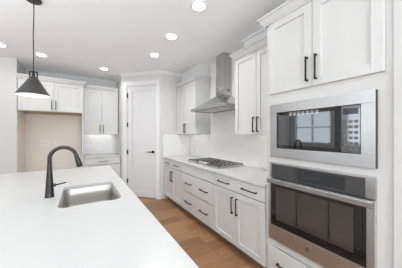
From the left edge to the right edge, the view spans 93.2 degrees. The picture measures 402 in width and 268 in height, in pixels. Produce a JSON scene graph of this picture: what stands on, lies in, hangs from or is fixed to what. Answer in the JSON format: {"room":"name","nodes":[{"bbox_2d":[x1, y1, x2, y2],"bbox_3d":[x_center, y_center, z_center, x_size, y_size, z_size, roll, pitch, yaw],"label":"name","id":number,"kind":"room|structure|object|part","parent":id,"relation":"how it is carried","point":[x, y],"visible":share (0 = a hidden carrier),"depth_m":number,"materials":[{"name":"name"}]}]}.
{"room":"kitchen","nodes":[
{"label":"kitchen","id":0,"kind":"room"},
{"bbox_2d":[0,56,25,173],"bbox_3d":[-4.911,0.025,2.853,3.305,2.750,0.750,0,0,-32],"label":"wall","id":1,"kind":"structure","parent":0,"point":[9,67],"depth_m":3.36,"materials":[{"name":"grey paint"}]},
{"bbox_2d":[17,111,80,172],"bbox_3d":[-3.071,0.487,3.954,0.983,1.825,0.638,0,0,-32],"label":"wall","id":2,"kind":"structure","parent":0,"point":[32,129],"depth_m":4.13,"materials":[{"name":"paint"}]},
{"bbox_2d":[41,141,48,145],"bbox_3d":[-3.384,0.200,4.122,0.150,0.115,0.007,0,0,-32],"label":"power outlet","id":3,"kind":"object","parent":2,"relation":"attached to","point":[43,143],"visible":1,"depth_m":4.12,"materials":[{"name":"white plastic"}]},
{"bbox_2d":[26,69,116,167],"bbox_3d":[-2.347,0.025,4.835,3.145,2.750,0.112,0,0,-32],"label":"wall","id":4,"kind":"structure","parent":0,"point":[107,143],"depth_m":4.62,"materials":[{"name":"paint"}]},
{"bbox_2d":[84,85,118,133],"bbox_3d":[-2.375,-0.540,4.522,0.711,1.094,0.390,0,0,-32],"label":"upper cabinet","id":5,"kind":"object","parent":4,"relation":"attached to","point":[100,103],"visible":0.97,"depth_m":4.39,"materials":[{"name":"grey paint"}]},
{"bbox_3d":[-2.456,-0.497,4.319,0.349,1.007,0.020,0,0,-32],"label":"door","id":6,"kind":"part","parent":5,"relation":"part of","materials":[{"name":"grey paint"}]},
{"bbox_3d":[-2.286,-1.048,4.380,0.711,0.078,0.056,0,0,-32],"label":"crown molding","id":7,"kind":"part","parent":5,"relation":"part of","materials":[{"name":"grey paint"}]},
{"bbox_3d":[-2.157,-0.497,4.506,0.349,1.007,0.020,0,0,-32],"label":"door","id":8,"kind":"part","parent":5,"relation":"part of","materials":[{"name":"grey paint"}]},
{"bbox_2d":[117,78,120,177],"bbox_3d":[-1.944,0.025,4.618,0.100,2.750,0.710,0,0,-32],"label":"wall","id":9,"kind":"structure","parent":0,"point":[119,81],"depth_m":4.51,"materials":[{"name":"grey paint"}]},
{"bbox_2d":[121,74,160,192],"bbox_3d":[-1.311,0.025,4.227,0.970,2.750,0.100,0,0,13],"label":"wall","id":10,"kind":"structure","parent":0,"point":[150,76],"depth_m":4.21,"materials":[{"name":"grey paint"}]},
{"bbox_2d":[127,85,155,197],"bbox_3d":[-1.322,0.165,4.168,0.690,2.447,0.104,0,0,13],"label":"door","id":11,"kind":"structure","parent":10,"relation":"in","point":[141,124],"depth_m":4.18,"materials":[{"name":"white paint"}]},
{"bbox_2d":[123,80,159,198],"bbox_3d":[-1.304,0.118,4.216,0.882,2.563,0.118,0,0,13],"label":"trim","id":12,"kind":"structure","parent":10,"relation":"attached to","point":[126,85],"depth_m":4.16,"materials":[{"name":"white paint"}]},
{"bbox_2d":[115,70,180,83],"bbox_3d":[-1.393,-1.323,4.368,1.866,0.055,0.494,0,0,19],"label":"trim","id":13,"kind":"structure","parent":10,"relation":"attached to","point":[159,71],"depth_m":4.17,"materials":[{"name":"white paint"}]},
{"bbox_2d":[0,0,310,80],"bbox_3d":[-1.426,-1.400,0.346,6.550,0.100,8.700,0,0,-32],"label":"ceiling","id":14,"kind":"structure","parent":0,"point":[79,38],"depth_m":2.55,"materials":[{"name":"white paint"}]},
{"bbox_2d":[14,0,50,97],"bbox_3d":[-1.679,-0.867,1.904,0.276,0.964,0.276,0,0,-32],"label":"pendant lamp","id":15,"kind":"object","parent":14,"relation":"hanging from","point":[32,87],"visible":1,"depth_m":1.89,"materials":[{"name":"grey metal"}]},
{"bbox_3d":[-1.679,-0.480,1.904,0.276,0.190,0.276,0,0,-32],"label":"lamp shade","id":16,"kind":"part","parent":15,"relation":"part of","materials":[{"name":"grey metal"}]},
{"bbox_3d":[-1.679,-0.979,1.905,0.010,0.703,0.013,0,0,35],"label":"cord","id":17,"kind":"part","parent":15,"relation":"part of","materials":[{"name":"black metal"}]},
{"bbox_2d":[35,53,47,56],"bbox_3d":[-2.720,-1.345,3.240,0.176,0.010,0.176,0,0,-32],"label":"recessed light","id":18,"kind":"object","parent":14,"relation":"in","point":[37,54],"visible":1,"depth_m":3.23,"materials":[{"name":"white"}]},
{"bbox_2d":[149,53,159,56],"bbox_3d":[-0.793,-1.345,3.244,0.176,0.010,0.176,0,0,-32],"label":"recessed light","id":19,"kind":"object","parent":14,"relation":"in","point":[150,54],"visible":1,"depth_m":3.23,"materials":[{"name":"white"}]},
{"bbox_2d":[165,33,177,39],"bbox_3d":[-0.411,-1.345,2.634,0.176,0.010,0.176,0,0,-32],"label":"recessed light","id":20,"kind":"object","parent":14,"relation":"in","point":[170,36],"visible":1,"depth_m":2.62,"materials":[{"name":"white"}]},
{"bbox_2d":[191,0,206,11],"bbox_3d":[-0.022,-1.345,2.004,0.176,0.010,0.176,0,0,-32],"label":"recessed light","id":21,"kind":"object","parent":14,"relation":"in","point":[198,5],"visible":1,"depth_m":2.00,"materials":[{"name":"white paint"}]},
{"bbox_2d":[161,74,189,198],"bbox_3d":[-0.574,0.025,4.301,0.706,2.750,0.100,0,0,-32],"label":"wall","id":22,"kind":"structure","parent":0,"point":[168,88],"depth_m":4.14,"materials":[{"name":"grey paint"}]},
{"bbox_2d":[163,135,189,156],"bbox_3d":[-0.532,0.249,4.262,0.653,0.474,0.012,0,0,-32],"label":"wall","id":23,"kind":"structure","parent":22,"relation":"attached to","point":[173,145],"depth_m":4.25,"materials":[{"name":"tile"}]},
{"bbox_2d":[138,197,259,267],"bbox_3d":[-1.426,1.450,0.346,6.550,0.100,8.700,0,0,-32],"label":"floor","id":24,"kind":"structure","parent":0,"point":[202,245],"depth_m":2.54,"materials":[{"name":"brown wood"}]},
{"bbox_2d":[16,73,86,167],"bbox_3d":[-3.007,0.159,3.949,1.073,2.482,0.697,0,0,-32],"label":"tall cabinet","id":25,"kind":"object","parent":24,"relation":"on","point":[67,96],"visible":0.92,"depth_m":3.74,"materials":[{"name":"grey paint"}]},
{"bbox_3d":[-3.061,-0.718,3.582,0.456,0.555,0.020,0,0,-32],"label":"door","id":26,"kind":"part","parent":25,"relation":"part of","materials":[{"name":"grey paint"}]},
{"bbox_3d":[-3.060,-0.433,3.964,0.975,0.006,0.616,0,0,-32],"label":"underside panel","id":27,"kind":"part","parent":25,"relation":"part of","materials":[{"name":"brown wood"}]},
{"bbox_3d":[-2.896,-1.043,3.771,1.073,0.078,0.277,0,0,-32],"label":"crown molding","id":28,"kind":"part","parent":25,"relation":"part of","materials":[{"name":"grey paint"}]},
{"bbox_3d":[-2.671,-0.718,3.827,0.456,0.555,0.020,0,0,-32],"label":"door","id":29,"kind":"part","parent":25,"relation":"part of","materials":[{"name":"grey paint"}]},
{"bbox_2d":[84,157,119,176],"bbox_3d":[-2.306,0.958,4.419,0.717,0.884,0.658,0,0,-32],"label":"base cabinet","id":30,"kind":"object","parent":24,"relation":"on","point":[114,162],"visible":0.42,"depth_m":4.21,"materials":[{"name":"grey paint"}]},
{"bbox_3d":[-2.160,0.595,4.174,0.702,0.140,0.020,0,0,-32],"label":"drawer","id":31,"kind":"part","parent":30,"relation":"part of","materials":[{"name":"grey paint"}]},
{"bbox_2d":[84,153,120,158],"bbox_3d":[-2.308,0.500,4.422,0.719,0.029,0.630,0,0,-32],"label":"countertop","id":32,"kind":"structure","parent":30,"relation":"on","point":[86,156],"depth_m":4.29,"materials":[{"name":"white stone"}]},
{"bbox_3d":[-2.007,0.981,4.270,0.343,0.610,0.020,0,0,-32],"label":"door","id":33,"kind":"part","parent":30,"relation":"part of","materials":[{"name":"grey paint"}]},
{"bbox_2d":[164,158,186,211],"bbox_3d":[-0.300,0.958,3.878,0.688,0.884,0.881,0,0,-32],"label":"base cabinet","id":34,"kind":"object","parent":24,"relation":"on","point":[173,189],"visible":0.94,"depth_m":3.66,"materials":[{"name":"grey paint"}]},
{"bbox_3d":[-0.671,0.981,3.905,0.020,0.610,0.433,0,0,-32],"label":"door","id":35,"kind":"part","parent":34,"relation":"part of","materials":[{"name":"grey paint"}]},
{"bbox_3d":[-0.554,0.595,3.717,0.020,0.140,0.874,0,0,-32],"label":"drawer","id":36,"kind":"part","parent":34,"relation":"part of","materials":[{"name":"grey paint"}]},
{"bbox_3d":[-0.438,0.981,3.532,0.020,0.610,0.437,0,0,-32],"label":"door","id":37,"kind":"part","parent":34,"relation":"part of","materials":[{"name":"grey paint"}]},
{"bbox_2d":[182,164,218,235],"bbox_3d":[0.182,0.958,3.108,0.688,0.884,0.933,0,0,-32],"label":"base cabinet","id":38,"kind":"object","parent":24,"relation":"on","point":[197,184],"visible":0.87,"depth_m":2.88,"materials":[{"name":"grey paint"}]},
{"bbox_3d":[-0.072,1.131,2.949,0.020,0.310,0.930,0,0,-32],"label":"drawer","id":39,"kind":"part","parent":38,"relation":"part of","materials":[{"name":"grey paint"}]},
{"bbox_3d":[-0.072,0.820,2.949,0.020,0.289,0.930,0,0,-32],"label":"drawer","id":40,"kind":"part","parent":38,"relation":"part of","materials":[{"name":"grey paint"}]},
{"bbox_3d":[-0.072,0.595,2.949,0.020,0.140,0.930,0,0,-32],"label":"drawer","id":41,"kind":"part","parent":38,"relation":"part of","materials":[{"name":"grey paint"}]},
{"bbox_2d":[214,173,266,267],"bbox_3d":[0.655,0.958,2.353,0.688,0.884,0.846,0,0,-32],"label":"base cabinet","id":42,"kind":"object","parent":24,"relation":"on","point":[240,207],"visible":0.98,"depth_m":2.10,"materials":[{"name":"grey paint"}]},
{"bbox_2d":[163,155,266,187],"bbox_3d":[0.175,0.500,3.125,0.660,0.029,2.664,0,0,-32],"label":"countertop","id":43,"kind":"structure","parent":42,"relation":"on","point":[252,175],"depth_m":2.46,"materials":[{"name":"white stone"}]},
{"bbox_2d":[188,157,244,168],"bbox_3d":[0.210,0.464,3.122,0.500,0.044,0.900,0,0,-32],"label":"gas cooktop","id":44,"kind":"object","parent":43,"relation":"in","point":[209,162],"visible":1,"depth_m":2.97,"materials":[{"name":"silver metal"}]},
{"bbox_3d":[0.288,0.981,2.373,0.020,0.610,0.419,0,0,-32],"label":"door","id":45,"kind":"part","parent":42,"relation":"part of","materials":[{"name":"grey paint"}]},
{"bbox_3d":[0.358,0.830,2.211,0.034,0.190,0.011,0,0,-32],"label":"handle","id":46,"kind":"part","parent":42,"relation":"part of","materials":[{"name":"black metal"}]},
{"bbox_3d":[0.400,0.595,2.195,0.020,0.140,0.839,0,0,-32],"label":"drawer","id":47,"kind":"part","parent":42,"relation":"part of","materials":[{"name":"grey paint"}]},
{"bbox_3d":[0.512,0.981,2.015,0.020,0.610,0.415,0,0,-32],"label":"door","id":48,"kind":"part","parent":42,"relation":"part of","materials":[{"name":"grey paint"}]},
{"bbox_2d":[257,0,393,267],"bbox_3d":[1.092,0.149,1.635,0.710,2.502,0.940,0,0,-32],"label":"tall cabinet","id":49,"kind":"object","parent":24,"relation":"on","point":[322,48],"visible":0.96,"depth_m":1.32,"materials":[{"name":"grey paint"}]},
{"bbox_3d":[0.919,-1.063,1.526,0.302,0.078,0.940,0,0,-32],"label":"crown molding","id":50,"kind":"part","parent":49,"relation":"part of","materials":[{"name":"grey paint"}]},
{"bbox_3d":[0.862,1.164,1.457,0.020,0.243,0.809,0,0,-32],"label":"drawer","id":51,"kind":"part","parent":49,"relation":"part of","materials":[{"name":"grey paint"}]},
{"bbox_3d":[0.753,-0.697,1.632,0.020,0.652,0.396,0,0,-32],"label":"door","id":52,"kind":"part","parent":49,"relation":"part of","materials":[{"name":"grey paint"}]},
{"bbox_3d":[0.818,-0.505,1.476,0.034,0.190,0.011,0,0,-32],"label":"handle","id":53,"kind":"part","parent":49,"relation":"part of","materials":[{"name":"black metal"}]},
{"bbox_3d":[0.854,-0.505,1.419,0.034,0.190,0.011,0,0,-32],"label":"handle","id":54,"kind":"part","parent":49,"relation":"part of","materials":[{"name":"black metal"}]},
{"bbox_2d":[267,162,376,267],"bbox_3d":[1.056,0.610,1.591,0.592,0.700,0.757,0,0,-32],"label":"oven","id":55,"kind":"object","parent":49,"relation":"in","point":[327,217],"visible":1,"depth_m":1.36,"materials":[{"name":"grey metal"}]},
{"bbox_3d":[0.844,0.623,1.469,0.036,0.405,0.695,0,0,-32],"label":"door glass","id":56,"kind":"part","parent":55,"relation":"part of","materials":[{"name":"black glass"}]},
{"bbox_3d":[0.849,0.336,1.477,0.021,0.120,0.685,0,0,-32],"label":"control panel","id":57,"kind":"part","parent":55,"relation":"part of","materials":[{"name":"grey"}]},
{"bbox_3d":[0.819,0.423,1.442,0.034,0.042,0.753,0,0,-32],"label":"handle","id":58,"kind":"part","parent":55,"relation":"part of","materials":[{"name":"silver metal"}]},
{"bbox_3d":[0.855,0.328,1.464,0.025,0.136,0.757,0,0,-32],"label":"fascia trim","id":59,"kind":"part","parent":55,"relation":"part of","materials":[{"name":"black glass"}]},
{"bbox_2d":[270,89,377,168],"bbox_3d":[1.025,-0.030,1.570,0.426,0.480,0.760,0,0,-32],"label":"microwave","id":60,"kind":"object","parent":49,"relation":"in","point":[342,129],"visible":0.99,"depth_m":1.36,"materials":[{"name":"silver metal"}]},
{"bbox_3d":[0.826,-0.032,1.517,0.020,0.312,0.492,0,0,-32],"label":"door","id":61,"kind":"part","parent":60,"relation":"part of","materials":[{"name":"black glass"}]},
{"bbox_3d":[0.990,-0.032,1.254,0.020,0.312,0.107,0,0,-32],"label":"control panel","id":62,"kind":"part","parent":60,"relation":"part of","materials":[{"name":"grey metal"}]},
{"bbox_3d":[0.969,-0.697,1.287,0.020,0.652,0.408,0,0,-32],"label":"door","id":63,"kind":"part","parent":49,"relation":"part of","materials":[{"name":"grey paint"}]},
{"bbox_3d":[-0.898,0.958,1.532,0.675,0.883,2.850,0,0,-32],"label":"kitchen island","id":64,"kind":"object","parent":24,"relation":"on","visible":0},
{"bbox_2d":[0,165,198,267],"bbox_3d":[-1.204,0.501,1.340,1.342,0.030,2.950,0,0,-32],"label":"island countertop","id":65,"kind":"structure","parent":64,"relation":"on","point":[35,232],"depth_m":0.97,"materials":[{"name":"white stone"}]},
{"bbox_2d":[44,146,82,197],"bbox_3d":[-1.088,0.290,1.515,0.250,0.393,0.062,0,0,-32],"label":"kitchen faucet","id":66,"kind":"object","parent":65,"relation":"on","point":[49,187],"visible":1,"depth_m":1.46,"materials":[{"name":"grey metal"}]},
{"bbox_3d":[-1.096,0.175,1.511,0.200,0.163,0.029,0,0,-32],"label":"spout","id":67,"kind":"part","parent":66,"relation":"part of","materials":[{"name":"grey metal"}]},
{"bbox_2d":[59,184,119,207],"bbox_3d":[-0.929,0.611,1.598,0.442,0.188,0.669,0,0,-32],"label":"sink","id":68,"kind":"object","parent":65,"relation":"in","point":[107,192],"visible":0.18,"depth_m":1.84,"materials":[{"name":"silver metal"}]},
{"bbox_2d":[394,0,401,267],"bbox_3d":[1.657,0.025,0.792,0.650,2.750,1.083,0,0,-32],"label":"wall","id":69,"kind":"structure","parent":0,"point":[397,3],"depth_m":1.06,"materials":[{"name":"grey paint"}]},
{"bbox_3d":[1.307,0.025,2.058,0.100,2.750,8.700,0,0,-32],"label":"wall","id":70,"kind":"structure","parent":0,"visible":0},
{"bbox_2d":[181,63,209,83],"bbox_3d":[-0.131,-1.225,4.033,0.240,0.250,0.825,0,0,-32],"label":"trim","id":71,"kind":"structure","parent":70,"relation":"attached to","point":[201,69],"depth_m":3.74,"materials":[{"name":"white paint"}]},
{"bbox_2d":[190,53,266,169],"bbox_3d":[0.457,-0.432,3.310,0.012,1.836,2.675,0,0,-32],"label":"wall","id":72,"kind":"structure","parent":70,"relation":"attached to","point":[222,143],"depth_m":3.27,"materials":[{"name":"paint"}]},
{"bbox_2d":[175,74,211,133],"bbox_3d":[-0.189,-0.547,3.958,0.394,1.107,0.862,0,0,-32],"label":"upper cabinet","id":73,"kind":"object","parent":72,"relation":"attached to","point":[191,95],"visible":0.99,"depth_m":3.71,"materials":[{"name":"grey paint"}]},
{"bbox_3d":[-0.421,-0.503,4.082,0.020,1.020,0.396,0,0,-32],"label":"door","id":74,"kind":"part","parent":73,"relation":"part of","materials":[{"name":"grey paint"}]},
{"bbox_3d":[-0.208,-0.503,3.743,0.020,1.020,0.396,0,0,-32],"label":"door","id":75,"kind":"part","parent":73,"relation":"part of","materials":[{"name":"grey paint"}]},
{"bbox_3d":[-0.189,-1.061,3.958,0.394,0.078,0.862,0,0,-32],"label":"crown molding","id":76,"kind":"part","parent":73,"relation":"part of","materials":[{"name":"grey paint"}]},
{"bbox_2d":[191,52,234,113],"bbox_3d":[0.260,-0.872,3.154,0.486,0.953,0.906,0,0,-32],"label":"range hood","id":77,"kind":"object","parent":72,"relation":"attached to","point":[224,101],"visible":0.94,"depth_m":3.15,"materials":[{"name":"silver metal"}]},
{"bbox_2d":[229,35,266,134],"bbox_3d":[0.777,-0.547,2.416,0.394,1.107,0.822,0,0,-32],"label":"upper cabinet","id":78,"kind":"object","parent":72,"relation":"attached to","point":[250,69],"visible":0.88,"depth_m":2.38,"materials":[{"name":"grey paint"}]},
{"bbox_3d":[0.580,-0.503,2.484,0.020,1.020,0.376,0,0,-32],"label":"door","id":79,"kind":"part","parent":78,"relation":"part of","materials":[{"name":"grey paint"}]},
{"bbox_3d":[0.777,-1.061,2.416,0.394,0.078,0.822,0,0,-32],"label":"crown molding","id":80,"kind":"part","parent":78,"relation":"part of","materials":[{"name":"grey paint"}]},
{"bbox_3d":[0.782,-0.503,2.161,0.020,1.020,0.376,0,0,-32],"label":"door","id":81,"kind":"part","parent":78,"relation":"part of","materials":[{"name":"grey paint"}]},
{"bbox_2d":[242,12,291,55],"bbox_3d":[0.883,-1.225,2.453,0.200,0.250,0.770,0,0,-32],"label":"trim","id":82,"kind":"structure","parent":70,"relation":"attached to","point":[261,33],"depth_m":2.53,"materials":[{"name":"white paint"}]}
]}

